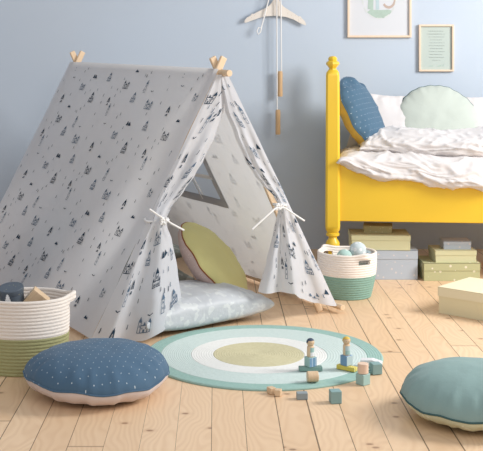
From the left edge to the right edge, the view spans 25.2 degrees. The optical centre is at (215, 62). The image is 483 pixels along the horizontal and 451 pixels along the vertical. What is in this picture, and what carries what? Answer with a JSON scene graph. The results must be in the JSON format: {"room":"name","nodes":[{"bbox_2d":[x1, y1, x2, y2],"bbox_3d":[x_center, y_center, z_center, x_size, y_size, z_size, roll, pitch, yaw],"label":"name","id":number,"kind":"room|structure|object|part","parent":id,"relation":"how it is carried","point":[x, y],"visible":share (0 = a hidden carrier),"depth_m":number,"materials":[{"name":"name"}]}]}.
{"room":"children's room","nodes":[
{"label":"children's room","id":0,"kind":"room"},
{"bbox_2d":[0,0,482,248],"bbox_3d":[1.000,-0.300,7.600,9.500,3.400,0.100,0,0,0],"label":"wall","id":1,"kind":"structure","parent":0,"point":[38,38],"depth_m":7.55,"materials":[{"name":"blue paint"}]},
{"bbox_2d":[347,0,411,37],"bbox_3d":[1.140,-0.483,7.536,0.446,0.610,0.024,0,0,0],"label":"picture frame","id":2,"kind":"object","parent":1,"relation":"attached to","point":[365,18],"visible":1,"depth_m":7.54,"materials":[{"name":"brown wood"}]},
{"bbox_2d":[419,24,453,71],"bbox_3d":[1.537,-0.105,7.536,0.244,0.328,0.024,0,0,0],"label":"picture frame","id":3,"kind":"object","parent":1,"relation":"attached to","point":[436,41],"visible":1,"depth_m":7.54,"materials":[{"name":"brown wood"}]},
{"bbox_3d":[0.430,-0.482,7.519,0.064,0.064,0.062,0,0,0],"label":"peg","id":4,"kind":"object","parent":1,"relation":"attached to","visible":0},
{"bbox_2d":[245,0,305,24],"bbox_3d":[0.416,-0.385,7.518,0.428,0.231,0.012,2,0,0],"label":"clothes hanger","id":5,"kind":"object","parent":4,"relation":"hanging from","point":[271,9],"visible":1,"depth_m":7.51,"materials":[{"name":"wood"}]},
{"bbox_2d":[257,0,268,34],"bbox_3d":[0.328,-0.330,7.498,0.095,0.273,0.009,0,0,0],"label":"loop","id":6,"kind":"object","parent":5,"relation":"hanging from","point":[268,0],"visible":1,"depth_m":7.49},
{"bbox_2d":[275,0,282,134],"bbox_3d":[0.438,-0.003,7.497,0.050,0.999,0.037,0,0,0],"label":"rope","id":7,"kind":"object","parent":4,"relation":"hanging from","point":[279,74],"visible":1,"depth_m":7.49,"materials":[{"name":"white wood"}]},
{"bbox_3d":[0.430,0.410,7.498,0.035,0.174,0.035,0,0,0],"label":"handle","id":8,"kind":"part","parent":7,"relation":"part of","materials":[{"name":"brown wood"}]},
{"bbox_3d":[0.446,0.144,7.498,0.035,0.177,0.035,0,0,0],"label":"handle","id":9,"kind":"part","parent":7,"relation":"part of","materials":[{"name":"brown wood"}]},
{"bbox_2d":[0,249,482,450],"bbox_3d":[1.000,1.350,3.900,9.500,0.100,7.400,0,0,0],"label":"floor","id":10,"kind":"structure","parent":0,"point":[402,319],"depth_m":4.05,"materials":[{"name":"brown wood"}]},
{"bbox_2d":[0,287,75,376],"bbox_3d":[-0.817,1.138,4.610,0.370,0.324,0.329,0,0,29],"label":"rope basket","id":11,"kind":"object","parent":10,"relation":"on","point":[27,329],"visible":0.81,"depth_m":4.47,"materials":[{"name":"white fabric"}]},
{"bbox_3d":[-0.620,0.997,4.631,0.039,0.041,0.076,0,0,-9],"label":"handle","id":12,"kind":"part","parent":11,"relation":"part of","materials":[{"name":"white fabric"}]},
{"bbox_3d":[-0.817,1.180,4.610,0.250,0.228,0.250,0,0,0],"label":"folded cloth","id":13,"kind":"object","parent":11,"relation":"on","visible":0},
{"bbox_2d":[0,282,23,301],"bbox_3d":[-0.868,0.994,4.589,0.109,0.112,0.123,0,0,18],"label":"round tin","id":14,"kind":"object","parent":13,"relation":"on","point":[10,291],"visible":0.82,"depth_m":4.55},
{"bbox_2d":[5,294,10,301],"bbox_3d":[-0.874,0.995,4.536,0.029,0.052,0.004,-3,13,0],"label":"print","id":15,"kind":"object","parent":14,"relation":"attached to","point":[7,296],"depth_m":4.53},
{"bbox_2d":[23,286,49,301],"bbox_3d":[-0.765,1.012,4.590,0.116,0.120,0.060,0,0,-4],"label":"wooden block","id":16,"kind":"object","parent":13,"relation":"on","point":[35,294],"visible":0.48,"depth_m":4.56,"materials":[{"name":"brown wood"}]},
{"bbox_2d":[23,338,169,405],"bbox_3d":[-0.470,1.206,4.270,0.572,0.191,0.574,0,0,-17],"label":"floor cushion","id":17,"kind":"object","parent":10,"relation":"on","point":[91,371],"visible":1,"depth_m":4.09,"materials":[{"name":"blue fabric"}]},
{"bbox_2d":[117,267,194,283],"bbox_3d":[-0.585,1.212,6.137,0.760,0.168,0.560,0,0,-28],"label":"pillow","id":18,"kind":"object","parent":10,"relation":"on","point":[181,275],"visible":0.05,"depth_m":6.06,"materials":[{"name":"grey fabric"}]},
{"bbox_2d":[0,51,344,340],"bbox_3d":[-0.433,0.613,6.159,1.407,1.387,2.167,0,0,-28],"label":"tent","id":19,"kind":"object","parent":10,"relation":"on","point":[104,175],"visible":0.98,"depth_m":5.64,"materials":[{"name":"grey fabric"}]},
{"bbox_3d":[-0.654,0.613,7.181,0.036,1.519,0.018,-28,13,-26],"label":"leg","id":20,"kind":"part","parent":19,"relation":"part of","materials":[{"name":"brown wood"}]},
{"bbox_3d":[-1.159,0.613,6.883,0.036,1.526,0.018,29,-13,-25],"label":"leg","id":21,"kind":"part","parent":19,"relation":"part of","materials":[{"name":"brown wood"}]},
{"bbox_3d":[-0.765,0.633,6.022,0.670,1.282,2.030,0,0,-28],"label":"panel","id":22,"kind":"part","parent":19,"relation":"part of","materials":[{"name":"grey fabric"}]},
{"bbox_3d":[-0.257,0.738,5.132,0.185,0.120,0.122,0,0,-28],"label":"tie cord","id":23,"kind":"part","parent":19,"relation":"part of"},
{"bbox_3d":[-0.150,0.633,6.373,0.672,1.281,2.000,0,0,-28],"label":"panel","id":24,"kind":"part","parent":19,"relation":"part of","materials":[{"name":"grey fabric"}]},
{"bbox_3d":[-0.249,0.635,5.197,0.036,1.482,0.018,29,-13,-25],"label":"leg","id":25,"kind":"part","parent":19,"relation":"part of","materials":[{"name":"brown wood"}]},
{"bbox_3d":[0.262,0.635,5.498,0.036,1.476,0.018,-29,13,-25],"label":"leg","id":26,"kind":"part","parent":19,"relation":"part of","materials":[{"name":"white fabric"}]},
{"bbox_3d":[0.287,0.759,5.427,0.310,0.122,0.122,0,0,-28],"label":"tie cord","id":27,"kind":"part","parent":19,"relation":"part of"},
{"bbox_2d":[109,280,273,330],"bbox_3d":[-0.174,1.209,5.433,0.770,0.181,0.540,0,0,-37],"label":"pillow","id":28,"kind":"object","parent":10,"relation":"on","point":[200,303],"visible":0.6,"depth_m":5.30,"materials":[{"name":"grey fabric"}]},
{"bbox_2d":[178,222,247,289],"bbox_3d":[-0.016,1.075,5.806,0.363,0.423,0.534,0,0,22],"label":"round cushion","id":29,"kind":"object","parent":28,"relation":"on","point":[208,258],"visible":0.8,"depth_m":5.67,"materials":[{"name":"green fabric"}]},
{"bbox_2d":[151,325,382,390],"bbox_3d":[0.211,1.295,4.800,1.054,0.010,1.054,0,0,-44],"label":"round rug","id":30,"kind":"object","parent":10,"relation":"on","point":[249,357],"visible":0.94,"depth_m":4.76,"materials":[{"name":"teal fabric"}]},
{"bbox_2d":[298,365,322,370],"bbox_3d":[0.396,1.279,4.526,0.098,0.017,0.030,0,0,-3],"label":"plank","id":31,"kind":"object","parent":30,"relation":"on","point":[318,367],"visible":0.99,"depth_m":4.51,"materials":[{"name":"green paint"}]},
{"bbox_2d":[304,356,316,367],"bbox_3d":[0.396,1.250,4.526,0.038,0.040,0.038,0,0,-32],"label":"block","id":32,"kind":"object","parent":31,"relation":"on","point":[309,362],"visible":1,"depth_m":4.51,"materials":[{"name":"blue paint"}]},
{"bbox_2d":[306,338,313,356],"bbox_3d":[0.396,1.191,4.526,0.034,0.077,0.034,0,0,21],"label":"doll","id":33,"kind":"object","parent":32,"relation":"on","point":[310,342],"visible":1,"depth_m":4.51,"materials":[{"name":"brown wood"}]},
{"bbox_2d":[306,371,318,381],"bbox_3d":[0.390,1.266,4.362,0.045,0.043,0.043,0,0,-6],"label":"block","id":34,"kind":"object","parent":30,"relation":"on","point":[311,376],"visible":1,"depth_m":4.35,"materials":[{"name":"brown wood"}]},
{"bbox_2d":[336,363,357,371],"bbox_3d":[0.550,1.279,4.533,0.088,0.018,0.028,0,0,38],"label":"plank","id":35,"kind":"object","parent":30,"relation":"on","point":[338,366],"visible":1,"depth_m":4.52,"materials":[{"name":"yellow wood"}]},
{"bbox_2d":[340,354,352,365],"bbox_3d":[0.549,1.248,4.540,0.038,0.042,0.038,0,0,-40],"label":"block","id":36,"kind":"object","parent":35,"relation":"on","point":[345,360],"visible":1,"depth_m":4.53,"materials":[{"name":"blue wood"}]},
{"bbox_2d":[342,336,350,355],"bbox_3d":[0.549,1.188,4.540,0.035,0.077,0.035,0,0,-11],"label":"doll","id":37,"kind":"object","parent":36,"relation":"on","point":[346,340],"visible":1,"depth_m":4.53,"materials":[{"name":"brown wood"}]},
{"bbox_2d":[360,358,381,366],"bbox_3d":[0.660,1.272,4.588,0.090,0.031,0.040,0,0,14],"label":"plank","id":38,"kind":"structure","parent":30,"relation":"on","point":[367,360],"depth_m":4.58,"materials":[{"name":"white paint"}]},
{"bbox_2d":[267,386,275,394],"bbox_3d":[0.217,1.287,4.247,0.026,0.025,0.030,0,0,-29],"label":"block","id":39,"kind":"object","parent":10,"relation":"on","point":[270,389],"visible":1,"depth_m":4.23,"materials":[{"name":"brown wood"}]},
{"bbox_2d":[274,388,281,396],"bbox_3d":[0.243,1.287,4.219,0.024,0.025,0.028,0,0,17],"label":"block","id":40,"kind":"object","parent":10,"relation":"on","point":[277,392],"visible":1,"depth_m":4.21,"materials":[{"name":"brown wood"}]},
{"bbox_2d":[296,391,307,399],"bbox_3d":[0.333,1.286,4.179,0.042,0.026,0.030,0,0,-3],"label":"block","id":41,"kind":"object","parent":10,"relation":"on","point":[300,395],"visible":1,"depth_m":4.16,"materials":[{"name":"grey paint"}]},
{"bbox_2d":[329,388,341,403],"bbox_3d":[0.457,1.276,4.136,0.042,0.047,0.042,0,0,-7],"label":"block","id":42,"kind":"object","parent":10,"relation":"on","point":[335,395],"visible":1,"depth_m":4.12,"materials":[{"name":"teal paint"}]},
{"bbox_2d":[317,244,376,300],"bbox_3d":[0.733,1.169,6.038,0.332,0.262,0.340,0,0,0],"label":"rope basket","id":43,"kind":"object","parent":10,"relation":"on","point":[346,280],"visible":0.82,"depth_m":5.91,"materials":[{"name":"white fabric"}]},
{"bbox_3d":[0.629,1.057,6.177,0.081,0.039,0.036,0,0,-37],"label":"handle","id":44,"kind":"part","parent":43,"relation":"part of","materials":[{"name":"white fabric"}]},
{"bbox_3d":[0.814,1.057,5.888,0.081,0.039,0.036,0,0,-30],"label":"handle","id":45,"kind":"part","parent":43,"relation":"part of","materials":[{"name":"white fabric"}]},
{"bbox_3d":[0.733,1.208,6.040,0.270,0.172,0.270,0,0,0],"label":"folded cloth","id":46,"kind":"object","parent":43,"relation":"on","visible":0},
{"bbox_2d":[337,249,351,255],"bbox_3d":[0.713,1.077,5.985,0.090,0.090,0.090,0,0,0],"label":"ball","id":47,"kind":"object","parent":46,"relation":"on","point":[344,252],"visible":0.37,"depth_m":5.96,"materials":[{"name":"green fabric"}]},
{"bbox_2d":[349,242,365,255],"bbox_3d":[0.789,1.042,6.005,0.096,0.096,0.096,0,0,0],"label":"ball","id":48,"kind":"object","parent":46,"relation":"on","point":[356,248],"visible":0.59,"depth_m":5.97,"materials":[{"name":"grey fabric"}]},
{"bbox_2d":[356,373,369,385],"bbox_3d":[0.595,1.277,4.370,0.042,0.044,0.042,0,0,-40],"label":"block","id":49,"kind":"object","parent":10,"relation":"on","point":[361,379],"visible":0.9,"depth_m":4.35,"materials":[{"name":"green paint"}]},
{"bbox_2d":[358,362,367,373],"bbox_3d":[0.595,1.234,4.370,0.044,0.040,0.044,0,0,0],"label":"cylinder","id":50,"kind":"object","parent":49,"relation":"on","point":[362,366],"visible":1,"depth_m":4.35,"materials":[{"name":"brown wood"}]},
{"bbox_2d":[369,361,381,374],"bbox_3d":[0.668,1.275,4.515,0.042,0.044,0.042,0,0,-14],"label":"block","id":51,"kind":"object","parent":10,"relation":"on","point":[375,368],"visible":1,"depth_m":4.50,"materials":[{"name":"teal paint"}]},
{"bbox_2d":[375,243,417,279],"bbox_3d":[1.035,1.212,6.610,0.355,0.177,0.270,0,0,0],"label":"storage box","id":52,"kind":"object","parent":10,"relation":"on","point":[391,264],"visible":0.41,"depth_m":6.48,"materials":[{"name":"grey cardboard"}]},
{"bbox_2d":[348,229,410,250],"bbox_3d":[0.995,1.079,6.600,0.355,0.091,0.250,0,0,3],"label":"storage box","id":53,"kind":"object","parent":52,"relation":"on","point":[400,239],"visible":0.88,"depth_m":6.48,"materials":[{"name":"yellow cardboard"}]},
{"bbox_2d":[363,222,391,233],"bbox_3d":[0.992,1.010,6.620,0.175,0.045,0.140,0,0,9],"label":"storage box","id":54,"kind":"object","parent":53,"relation":"on","point":[369,227],"visible":1,"depth_m":6.56,"materials":[{"name":"yellow cardboard"}]},
{"bbox_3d":[0.992,0.999,6.620,0.175,0.021,0.140,0,0,9],"label":"lid","id":55,"kind":"part","parent":54,"relation":"part of","materials":[{"name":"yellow cardboard"}]},
{"bbox_3d":[0.995,1.048,6.600,0.355,0.031,0.250,0,0,2],"label":"lid","id":56,"kind":"part","parent":53,"relation":"part of","materials":[{"name":"yellow cardboard"}]},
{"bbox_3d":[1.035,1.149,6.610,0.355,0.053,0.270,0,0,0],"label":"lid","id":57,"kind":"part","parent":52,"relation":"part of","materials":[{"name":"grey cardboard"}]},
{"bbox_2d":[325,56,482,253],"bbox_3d":[1.750,0.628,6.788,2.108,1.343,0.988,0,0,6],"label":"bed","id":58,"kind":"object","parent":10,"relation":"on","point":[350,195],"visible":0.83,"depth_m":6.41,"materials":[{"name":"yellow paint"}]},
{"bbox_3d":[0.697,0.671,6.450,0.088,1.258,0.088,0,0,6],"label":"post","id":59,"kind":"part","parent":58,"relation":"part of","materials":[{"name":"yellow paint"}]},
{"bbox_3d":[1.701,0.771,6.341,1.960,0.342,0.028,0,0,6],"label":"rail","id":60,"kind":"part","parent":58,"relation":"part of","materials":[{"name":"yellow paint"}]},
{"bbox_3d":[1.750,0.783,6.788,1.950,0.200,0.850,0,0,6],"label":"mattress","id":61,"kind":"object","parent":58,"relation":"on","visible":0},
{"bbox_2d":[346,94,405,146],"bbox_3d":[1.130,0.385,7.198,0.526,0.395,0.227,0,0,6],"label":"pillow","id":62,"kind":"object","parent":61,"relation":"on","point":[389,108],"visible":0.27,"depth_m":7.18,"materials":[{"name":"white fabric"}]},
{"bbox_2d":[336,125,482,191],"bbox_3d":[1.731,0.586,6.703,1.962,0.408,0.922,0,0,6],"label":"duvet","id":63,"kind":"object","parent":61,"relation":"on","point":[450,159],"visible":0.97,"depth_m":6.39,"materials":[{"name":"white fabric"}]},
{"bbox_2d":[340,76,384,143],"bbox_3d":[0.927,0.329,6.831,0.301,0.486,0.536,0,0,25],"label":"round cushion","id":64,"kind":"object","parent":63,"relation":"on","point":[360,115],"visible":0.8,"depth_m":6.66,"materials":[{"name":"blue fabric"}]},
{"bbox_2d":[466,97,482,126],"bbox_3d":[1.860,0.400,7.245,0.521,0.345,0.243,0,0,-4],"label":"pillow","id":65,"kind":"object","parent":63,"relation":"on","point":[477,102],"visible":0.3,"depth_m":7.25,"materials":[{"name":"white fabric"}]},
{"bbox_2d":[400,85,478,129],"bbox_3d":[1.478,0.417,7.199,0.574,0.534,0.251,0,0,-5],"label":"round cushion","id":66,"kind":"object","parent":61,"relation":"on","point":[439,107],"visible":0.65,"depth_m":7.17,"materials":[{"name":"green fabric"}]},
{"bbox_2d":[399,357,482,431],"bbox_3d":[0.969,1.204,3.974,0.571,0.192,0.572,1,1,38],"label":"floor cushion","id":67,"kind":"object","parent":10,"relation":"on","point":[448,391],"visible":1,"depth_m":3.84,"materials":[{"name":"green fabric"}]},
{"bbox_2d":[418,256,480,280],"bbox_3d":[1.407,1.246,6.560,0.340,0.108,0.250,0,0,0],"label":"storage box","id":68,"kind":"object","parent":10,"relation":"on","point":[428,270],"visible":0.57,"depth_m":6.44,"materials":[{"name":"yellow cardboard"}]},
{"bbox_3d":[1.407,1.215,6.560,0.340,0.046,0.250,0,0,0],"label":"lid","id":69,"kind":"part","parent":68,"relation":"part of","materials":[{"name":"yellow cardboard"}]},
{"bbox_2d":[428,245,476,262],"bbox_3d":[1.432,1.157,6.550,0.250,0.073,0.200,0,0,-1],"label":"storage box","id":70,"kind":"object","parent":68,"relation":"on","point":[437,254],"visible":0.84,"depth_m":6.45,"materials":[{"name":"yellow cardboard"}]},
{"bbox_3d":[1.432,1.135,6.550,0.250,0.029,0.200,0,0,-1],"label":"lid","id":71,"kind":"part","parent":70,"relation":"part of","materials":[{"name":"yellow cardboard"}]},
{"bbox_2d":[439,238,471,248],"bbox_3d":[1.450,1.095,6.550,0.170,0.051,0.130,0,0,0],"label":"storage box","id":72,"kind":"object","parent":70,"relation":"on","point":[445,243],"visible":1,"depth_m":6.49,"materials":[{"name":"grey cardboard"}]},
{"bbox_3d":[1.450,1.081,6.550,0.170,0.021,0.130,0,0,0],"label":"lid","id":73,"kind":"part","parent":72,"relation":"part of","materials":[{"name":"grey cardboard"}]},
{"bbox_2d":[438,277,482,320],"bbox_3d":[1.421,1.230,5.594,0.420,0.139,0.336,0,0,42],"label":"storage box","id":74,"kind":"object","parent":10,"relation":"on","point":[463,298],"visible":1,"depth_m":5.54,"materials":[{"name":"beige cardboard"}]},
{"bbox_3d":[1.421,1.185,5.594,0.420,0.048,0.336,0,0,42],"label":"lid","id":75,"kind":"part","parent":74,"relation":"part of","materials":[{"name":"beige cardboard"}]}
]}

